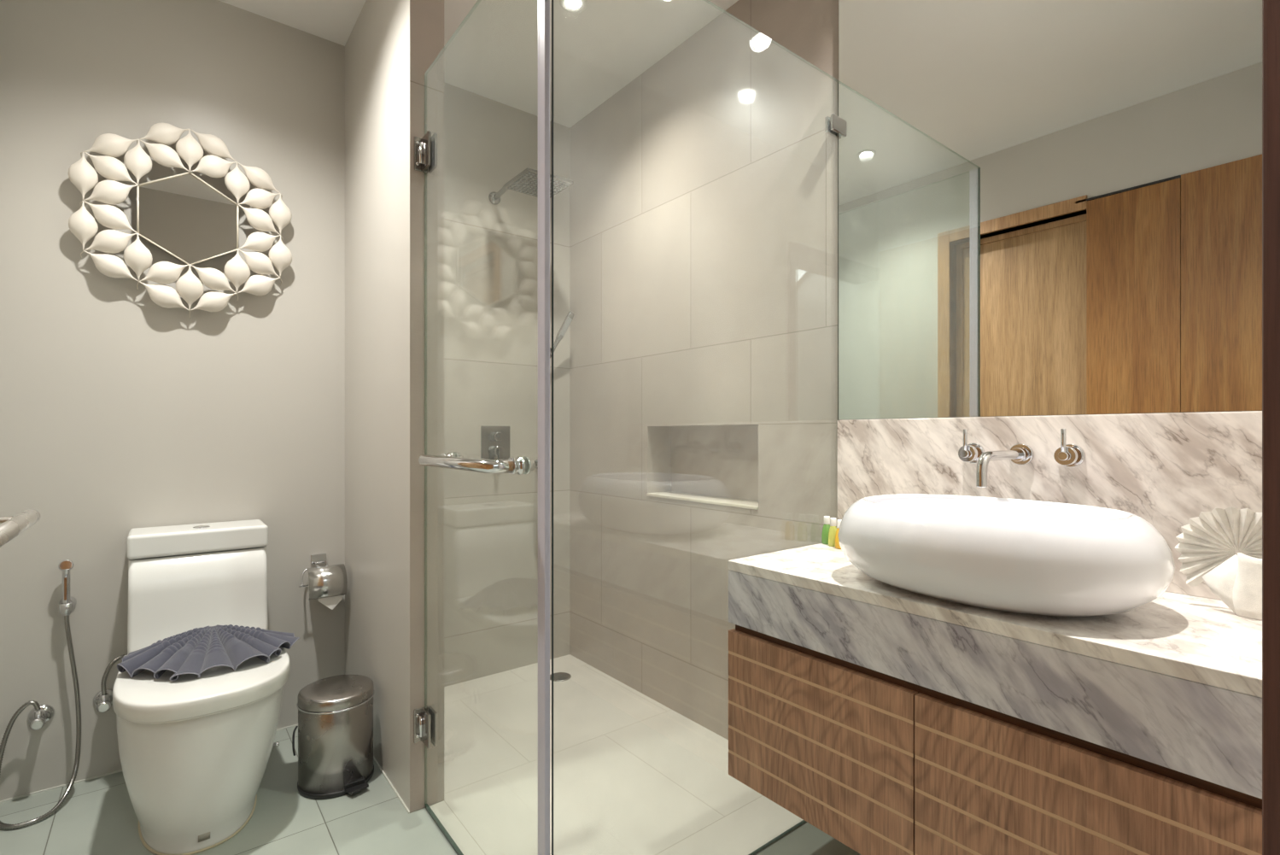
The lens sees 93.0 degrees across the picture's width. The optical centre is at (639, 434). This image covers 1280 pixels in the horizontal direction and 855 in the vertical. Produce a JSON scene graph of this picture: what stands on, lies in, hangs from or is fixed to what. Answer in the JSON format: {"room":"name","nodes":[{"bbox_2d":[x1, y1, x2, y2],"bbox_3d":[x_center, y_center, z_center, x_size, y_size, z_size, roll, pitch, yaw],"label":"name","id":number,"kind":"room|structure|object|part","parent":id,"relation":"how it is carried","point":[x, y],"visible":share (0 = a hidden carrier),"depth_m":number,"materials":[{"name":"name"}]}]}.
{"room":"bathroom","nodes":[
{"label":"bathroom","id":0,"kind":"room"},
{"bbox_2d":[0,0,569,800],"bbox_3d":[-1.131,-0.214,2.449,2.214,2.600,0.100,0,0,-38],"label":"wall","id":1,"kind":"structure","parent":0,"point":[121,411],"depth_m":2.12,"materials":[{"name":"beige paint"}]},
{"bbox_2d":[0,559,81,829],"bbox_3d":[-1.752,0.733,1.765,0.183,0.704,0.208,0,0,-38],"label":"bidet sprayer","id":2,"kind":"object","parent":1,"relation":"attached to","point":[67,604],"visible":1,"depth_m":1.84,"materials":[{"name":"silver metal"}]},
{"bbox_2d":[27,704,54,730],"bbox_3d":[-1.793,0.850,1.812,0.060,0.062,0.084,0,0,-38],"label":"angle valve","id":3,"kind":"object","parent":1,"relation":"attached to","point":[37,719],"visible":0.98,"depth_m":1.82,"materials":[{"name":"silver metal"}]},
{"bbox_3d":[-1.774,0.851,1.789,0.034,0.034,0.024,0,0,-38],"label":"knob","id":4,"kind":"part","parent":3,"relation":"part of","materials":[{"name":"silver metal"}]},
{"bbox_2d":[93,653,127,712],"bbox_3d":[-1.666,0.784,1.912,0.087,0.174,0.084,0,0,-38],"label":"angle valve","id":5,"kind":"object","parent":1,"relation":"attached to","point":[102,699],"visible":0.95,"depth_m":1.89,"materials":[{"name":"silver metal"}]},
{"bbox_3d":[-1.659,0.841,1.880,0.034,0.034,0.024,0,0,-38],"label":"knob","id":6,"kind":"part","parent":5,"relation":"part of","materials":[{"name":"silver metal"}]},
{"bbox_2d":[67,122,292,318],"bbox_3d":[-1.510,-0.710,2.039,0.600,0.635,0.075,0,0,-38],"label":"mirror","id":7,"kind":"object","parent":1,"relation":"attached to","point":[183,215],"visible":1,"depth_m":2.01,"materials":[{"name":"white metal"}]},
{"bbox_3d":[-1.608,-0.720,1.945,0.005,0.154,0.005,0,0,-38],"label":"frame rod","id":8,"kind":"part","parent":7,"relation":"part of","materials":[{"name":"beige"}]},
{"bbox_3d":[-1.555,-0.604,1.986,0.136,0.082,0.005,0,0,-38],"label":"frame rod","id":9,"kind":"part","parent":7,"relation":"part of","materials":[{"name":"beige"}]},
{"bbox_3d":[-1.555,-0.836,1.986,0.136,0.082,0.005,0,0,-38],"label":"frame rod","id":10,"kind":"part","parent":7,"relation":"part of","materials":[{"name":"beige metal"}]},
{"bbox_3d":[-1.506,-0.720,2.033,0.268,0.309,0.004,0,0,-38],"label":"mirror pane","id":11,"kind":"part","parent":7,"relation":"part of","materials":[{"name":"grey mirror"}]},
{"bbox_3d":[-1.450,-0.836,2.069,0.136,0.082,0.005,0,0,-38],"label":"frame rod","id":12,"kind":"part","parent":7,"relation":"part of","materials":[{"name":"beige"}]},
{"bbox_3d":[-1.450,-0.604,2.069,0.136,0.082,0.005,0,0,-38],"label":"frame rod","id":13,"kind":"part","parent":7,"relation":"part of","materials":[{"name":"beige"}]},
{"bbox_3d":[-1.397,-0.720,2.110,0.005,0.154,0.005,0,0,-38],"label":"frame rod","id":14,"kind":"part","parent":7,"relation":"part of","materials":[{"name":"beige"}]},
{"bbox_2d":[0,724,409,813],"bbox_3d":[-1.276,1.083,1.765,0.941,0.005,0.797,0,0,-38],"label":"baseboard","id":15,"kind":"structure","parent":1,"relation":"attached to","point":[284,727],"depth_m":1.88,"materials":[{"name":"white"}]},
{"bbox_2d":[298,553,347,600],"bbox_3d":[-1.185,0.526,2.262,0.153,0.144,0.127,0,0,-38],"label":"paper holder","id":16,"kind":"object","parent":1,"relation":"attached to","point":[328,581],"visible":1,"depth_m":2.23,"materials":[{"name":"silver metal"}]},
{"bbox_3d":[-1.196,0.528,2.276,0.153,0.060,0.057,0,0,-38],"label":"roll rod","id":17,"kind":"part","parent":16,"relation":"part of","materials":[{"name":"silver metal"}]},
{"bbox_3d":[-1.207,0.478,2.289,0.053,0.047,0.057,0,0,-38],"label":"wall plate","id":18,"kind":"part","parent":16,"relation":"part of","materials":[{"name":"silver metal"}]},
{"bbox_2d":[307,577,342,609],"bbox_3d":[-1.173,0.578,2.266,0.102,0.140,0.092,0,0,-38],"label":"toilet roll","id":19,"kind":"object","parent":16,"relation":"attached to","point":[330,602],"visible":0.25,"depth_m":2.24,"materials":[{"name":"white paper"}]},
{"bbox_2d":[480,425,509,459],"bbox_3d":[-0.636,0.041,2.732,0.141,0.160,0.064,0,0,-38],"label":"shower mixer","id":20,"kind":"object","parent":1,"relation":"attached to","point":[494,440],"visible":0.88,"depth_m":2.73,"materials":[{"name":"grey metal"}]},
{"bbox_3d":[-0.636,0.086,2.731,0.048,0.069,0.053,0,0,-38],"label":"lever","id":21,"kind":"part","parent":20,"relation":"part of","materials":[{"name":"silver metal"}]},
{"bbox_2d":[488,167,572,204],"bbox_3d":[-0.486,-1.077,2.637,0.214,0.070,0.400,0,0,-38],"label":"shower","id":22,"kind":"object","parent":1,"relation":"attached to","point":[526,182],"visible":0.76,"depth_m":2.56,"materials":[{"name":"grey metal"}]},
{"bbox_3d":[-0.550,-1.086,2.643,0.294,0.053,0.043,0,0,41],"label":"arm","id":23,"kind":"part","parent":22,"relation":"part of","materials":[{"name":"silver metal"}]},
{"bbox_3d":[-0.430,-1.065,2.566,0.214,0.033,0.220,0,0,-38],"label":"head plate","id":24,"kind":"part","parent":22,"relation":"part of","materials":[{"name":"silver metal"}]},
{"bbox_2d":[534,311,574,526],"bbox_3d":[-0.410,-0.019,2.852,0.191,1.112,0.091,0,0,25],"label":"shower","id":25,"kind":"object","parent":1,"relation":"attached to","point":[569,316],"visible":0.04,"depth_m":2.84,"materials":[{"name":"grey metal"}]},
{"bbox_2d":[534,459,537,468],"bbox_3d":[-0.478,0.141,2.878,0.044,0.044,0.030,0,0,-38],"label":"wall outlet","id":26,"kind":"object","parent":25,"relation":"attached to","point":[535,461],"depth_m":2.88,"materials":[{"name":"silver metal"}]},
{"bbox_2d":[344,0,444,812],"bbox_3d":[-0.866,-0.214,2.087,0.100,2.600,0.797,0,0,-38],"label":"wall partition","id":27,"kind":"structure","parent":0,"point":[394,49],"depth_m":1.84,"materials":[{"name":"beige paint"}]},
{"bbox_2d":[414,0,549,854],"bbox_3d":[-0.429,0.018,1.467,0.126,2.131,0.716,0,0,-40],"label":"shower door","id":28,"kind":"structure","parent":27,"relation":"attached to","point":[425,148],"depth_m":1.21,"materials":[{"name":"clear glass"}]},
{"bbox_3d":[-0.410,0.013,1.495,0.008,2.121,0.689,0,0,-38],"label":"glass pane","id":29,"kind":"part","parent":28,"relation":"part of","materials":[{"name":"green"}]},
{"bbox_3d":[-0.406,0.066,1.416,0.082,0.038,0.432,0,0,-38],"label":"handle","id":30,"kind":"part","parent":28,"relation":"part of","materials":[{"name":"silver metal"}]},
{"bbox_3d":[-0.359,0.066,1.453,0.021,0.038,0.432,0,0,-38],"label":"knob","id":31,"kind":"part","parent":28,"relation":"part of","materials":[{"name":"silver metal"}]},
{"bbox_2d":[0,725,861,854],"bbox_3d":[-0.336,1.086,1.395,1.964,0.001,2.540,0,0,-38],"label":"floor","id":32,"kind":"structure","parent":0,"point":[97,815],"depth_m":1.68,"materials":[{"name":"grey tile"}]},
{"bbox_2d":[112,519,289,854],"bbox_3d":[-1.288,0.692,1.796,0.396,0.787,0.722,0,0,-38],"label":"toilet","id":33,"kind":"object","parent":32,"relation":"on","point":[195,752],"visible":0.78,"depth_m":1.61,"materials":[{"name":"white ceramic"}]},
{"bbox_3d":[-1.450,0.340,2.003,0.364,0.072,0.196,0,0,-38],"label":"tank lid","id":34,"kind":"part","parent":33,"relation":"part of","materials":[{"name":"white ceramic"}]},
{"bbox_3d":[-1.444,0.553,1.995,0.361,0.346,0.217,0,0,-38],"label":"tank","id":35,"kind":"part","parent":33,"relation":"part of","materials":[{"name":"white ceramic"}]},
{"bbox_3d":[-1.296,0.893,1.806,0.388,0.384,0.696,0,0,-38],"label":"bowl","id":36,"kind":"part","parent":33,"relation":"part of","materials":[{"name":"white ceramic"}]},
{"bbox_3d":[-1.221,0.672,1.711,0.396,0.044,0.505,0,0,-38],"label":"lid","id":37,"kind":"part","parent":33,"relation":"part of","materials":[{"name":"white plastic"}]},
{"bbox_3d":[-1.221,0.699,1.711,0.380,0.006,0.489,0,0,-38],"label":"seat","id":38,"kind":"part","parent":33,"relation":"part of","materials":[{"name":"white plastic"}]},
{"bbox_3d":[-1.134,1.047,1.580,0.026,0.022,0.010,0,0,-38],"label":"maker plate","id":39,"kind":"part","parent":33,"relation":"part of","materials":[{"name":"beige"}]},
{"bbox_2d":[116,624,299,681],"bbox_3d":[-1.224,0.614,1.737,0.435,0.070,0.280,0,0,-28],"label":"folded hand towel","id":40,"kind":"object","parent":33,"relation":"on","point":[195,651],"visible":1,"depth_m":1.71,"materials":[{"name":"fabric"}]},
{"bbox_2d":[292,674,374,799],"bbox_3d":[-0.948,0.938,1.913,0.237,0.295,0.222,0,0,-3],"label":"pedal bin","id":41,"kind":"object","parent":32,"relation":"on","point":[335,726],"visible":1,"depth_m":1.83,"materials":[{"name":"silver metal"}]},
{"bbox_3d":[-1.050,0.931,1.846,0.012,0.073,0.047,0,0,-22],"label":"carry handle","id":42,"kind":"part","parent":41,"relation":"part of","materials":[{"name":"black plastic"}]},
{"bbox_3d":[-0.956,0.808,1.913,0.214,0.036,0.218,0,0,-38],"label":"lid","id":43,"kind":"part","parent":41,"relation":"part of","materials":[{"name":"silver metal"}]},
{"bbox_2d":[551,0,840,854],"bbox_3d":[0.209,0.018,1.504,0.972,2.129,0.028,0,0,-38],"label":"glass panel","id":44,"kind":"object","parent":32,"relation":"on","point":[832,124],"visible":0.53,"depth_m":1.21,"materials":[{"name":"clear glass"}]},
{"bbox_2d":[218,0,738,128],"bbox_3d":[-0.329,-1.554,1.378,2.274,0.080,2.775,0,0,-38],"label":"ceiling","id":45,"kind":"structure","parent":0,"point":[491,46],"depth_m":2.31,"materials":[{"name":"paint"}]},
{"bbox_2d":[559,0,586,12],"bbox_3d":[-0.234,-1.511,2.129,0.096,0.006,0.096,0,0,-38],"label":"recessed light","id":46,"kind":"object","parent":45,"relation":"in","point":[571,6],"visible":1,"depth_m":2.14,"materials":[{"name":"white"}]},
{"bbox_2d":[429,654,803,854],"bbox_3d":[-0.261,1.086,2.102,0.974,0.001,1.520,0,0,-38],"label":"floor","id":47,"kind":"structure","parent":0,"point":[634,774],"depth_m":1.92,"materials":[{"name":"beige tile"}]},
{"bbox_2d":[549,672,570,681],"bbox_3d":[-0.359,1.084,2.718,0.098,0.004,0.098,0,0,-38],"label":"floor drain","id":48,"kind":"object","parent":47,"relation":"on","point":[558,676],"visible":0.93,"depth_m":2.71,"materials":[{"name":"silver metal"}]},
{"bbox_2d":[569,0,1257,739],"bbox_3d":[0.496,-0.214,2.048,0.150,2.600,2.540,0,0,-38],"label":"wall","id":49,"kind":"structure","parent":0,"point":[704,190],"depth_m":2.30,"materials":[{"name":"beige tile"}]},
{"bbox_2d":[646,490,758,509],"bbox_3d":[0.263,0.249,2.323,0.132,0.010,0.597,0,0,-38],"label":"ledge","id":50,"kind":"object","parent":49,"relation":"attached to","point":[683,496],"visible":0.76,"depth_m":2.29,"materials":[{"name":"beige stone"}]},
{"bbox_2d":[758,422,835,424],"bbox_3d":[0.493,-0.034,1.929,0.001,0.002,0.306,0,0,-38],"label":"trim","id":51,"kind":"structure","parent":49,"relation":"attached to","point":[803,423],"depth_m":1.90,"materials":[{"name":"brown tile"}]},
{"bbox_2d":[728,624,1262,854],"bbox_3d":[0.718,0.652,1.252,0.479,0.376,1.010,0,0,-38],"label":"vanity cabinet","id":52,"kind":"object","parent":49,"relation":"attached to","point":[879,762],"visible":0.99,"depth_m":1.10,"materials":[{"name":"brown wood"}]},
{"bbox_3d":[0.371,0.662,1.322,0.020,0.356,0.471,0,0,-38],"label":"door","id":53,"kind":"part","parent":52,"relation":"part of","materials":[{"name":"brown wood"}]},
{"bbox_2d":[728,543,1262,799],"bbox_3d":[0.719,0.388,1.252,0.480,0.153,1.012,0,0,-38],"label":"countertop","id":54,"kind":"structure","parent":52,"relation":"on","point":[1173,680],"depth_m":0.99,"materials":[{"name":"stone"}]},
{"bbox_2d":[821,515,829,543],"bbox_3d":[0.532,0.272,1.728,0.027,0.078,0.027,0,0,-38],"label":"toiletry bottle","id":55,"kind":"object","parent":54,"relation":"on","point":[826,527],"visible":0.91,"depth_m":1.72,"materials":[{"name":"green plastic"}]},
{"bbox_2d":[828,517,836,546],"bbox_3d":[0.539,0.272,1.692,0.027,0.078,0.027,0,0,-38],"label":"toiletry bottle","id":56,"kind":"object","parent":54,"relation":"on","point":[832,528],"visible":0.86,"depth_m":1.68,"materials":[{"name":"yellow plastic"}]},
{"bbox_2d":[835,519,841,549],"bbox_3d":[0.546,0.272,1.656,0.027,0.078,0.027,0,0,-38],"label":"toiletry bottle","id":57,"kind":"object","parent":54,"relation":"on","point":[837,542],"visible":0.43,"depth_m":1.65,"materials":[{"name":"orange"}]},
{"bbox_2d":[837,494,1174,617],"bbox_3d":[0.684,0.225,1.210,0.426,0.170,0.574,0,0,-38],"label":"vessel basin","id":58,"kind":"object","parent":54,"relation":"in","point":[1012,555],"visible":1,"depth_m":1.02,"materials":[{"name":"white ceramic"}]},
{"bbox_2d":[1174,506,1262,619],"bbox_3d":[1.041,0.218,1.051,0.053,0.185,0.180,0,0,-31],"label":"folded towel","id":59,"kind":"object","parent":54,"relation":"on","point":[1207,545],"visible":0.87,"depth_m":1.07,"materials":[{"name":"white fabric"}]},
{"bbox_3d":[0.683,0.662,0.924,0.020,0.356,0.536,0,0,-38],"label":"door","id":60,"kind":"part","parent":52,"relation":"part of","materials":[{"name":"brown wood"}]},
{"bbox_2d":[837,410,1262,600],"bbox_3d":[0.900,0.135,1.395,0.020,0.353,1.012,0,0,-38],"label":"backsplash","id":61,"kind":"structure","parent":49,"relation":"attached to","point":[1165,470],"depth_m":1.30,"materials":[{"name":"stone"}]},
{"bbox_2d":[958,429,985,463],"bbox_3d":[0.795,0.030,1.468,0.055,0.084,0.051,0,0,-38],"label":"valve","id":62,"kind":"object","parent":61,"relation":"attached to","point":[970,452],"visible":0.94,"depth_m":1.45,"materials":[{"name":"silver metal"}]},
{"bbox_3d":[0.779,0.022,1.455,0.013,0.068,0.019,0,0,-38],"label":"lever","id":63,"kind":"part","parent":62,"relation":"part of","materials":[{"name":"silver metal"}]},
{"bbox_3d":[0.797,0.046,1.469,0.034,0.041,0.041,0,0,-38],"label":"handle","id":64,"kind":"part","parent":62,"relation":"part of","materials":[{"name":"silver metal"}]},
{"bbox_2d":[976,443,1034,487],"bbox_3d":[0.795,0.066,1.335,0.220,0.089,0.050,0,0,-38],"label":"spout","id":65,"kind":"object","parent":61,"relation":"attached to","point":[1020,453],"visible":1,"depth_m":1.32,"materials":[{"name":"silver metal"}]},
{"bbox_3d":[0.787,0.073,1.329,0.200,0.075,0.021,0,0,-38],"label":"spout","id":66,"kind":"part","parent":65,"relation":"part of","materials":[{"name":"silver metal"}]},
{"bbox_2d":[1053,428,1085,467],"bbox_3d":[0.920,0.030,1.309,0.055,0.084,0.051,0,0,-38],"label":"valve","id":67,"kind":"object","parent":61,"relation":"attached to","point":[1069,455],"visible":1,"depth_m":1.29,"materials":[{"name":"silver metal"}]},
{"bbox_3d":[0.903,0.022,1.296,0.013,0.068,0.019,0,0,-38],"label":"lever","id":68,"kind":"part","parent":67,"relation":"part of","materials":[{"name":"silver metal"}]},
{"bbox_3d":[0.922,0.046,1.310,0.034,0.041,0.041,0,0,-38],"label":"handle","id":69,"kind":"part","parent":67,"relation":"part of","materials":[{"name":"silver metal"}]},
{"bbox_2d":[838,0,1262,420],"bbox_3d":[0.901,-0.777,1.396,0.014,1.469,1.010,0,0,-38],"label":"wall mirror","id":70,"kind":"object","parent":49,"relation":"attached to","point":[1046,207],"visible":1,"depth_m":1.37,"materials":[{"name":"clear mirror"}]},
{"bbox_3d":[0.529,-0.214,0.374,2.064,2.600,0.135,0,0,-38],"label":"wall","id":71,"kind":"structure","parent":0,"visible":0},
{"bbox_2d":[1262,0,1279,854],"bbox_3d":[0.067,0.026,0.009,0.883,2.120,0.162,0,0,-38],"label":"trim","id":72,"kind":"structure","parent":71,"relation":"attached to","point":[1271,8],"depth_m":0.30,"materials":[{"name":"brown wood"}]},
{"bbox_3d":[-1.130,-0.214,0.687,0.160,2.600,2.675,0,0,-38],"label":"wall","id":73,"kind":"structure","parent":0,"visible":0},
{"bbox_3d":[-1.152,-0.034,0.742,0.154,2.240,0.790,0,0,-38],"label":"door","id":74,"kind":"structure","parent":73,"relation":"in","visible":0},
{"bbox_2d":[0,508,40,547],"bbox_3d":[-1.105,0.161,0.871,0.282,0.029,0.624,0,0,-38],"label":"towel rail","id":75,"kind":"object","parent":74,"relation":"attached to","point":[10,526],"visible":1,"depth_m":1.04,"materials":[{"name":"silver metal"}]},
{"bbox_3d":[-1.260,0.159,1.045,0.253,0.017,0.017,0,0,-38],"label":"post","id":76,"kind":"part","parent":75,"relation":"part of","materials":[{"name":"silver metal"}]}
]}

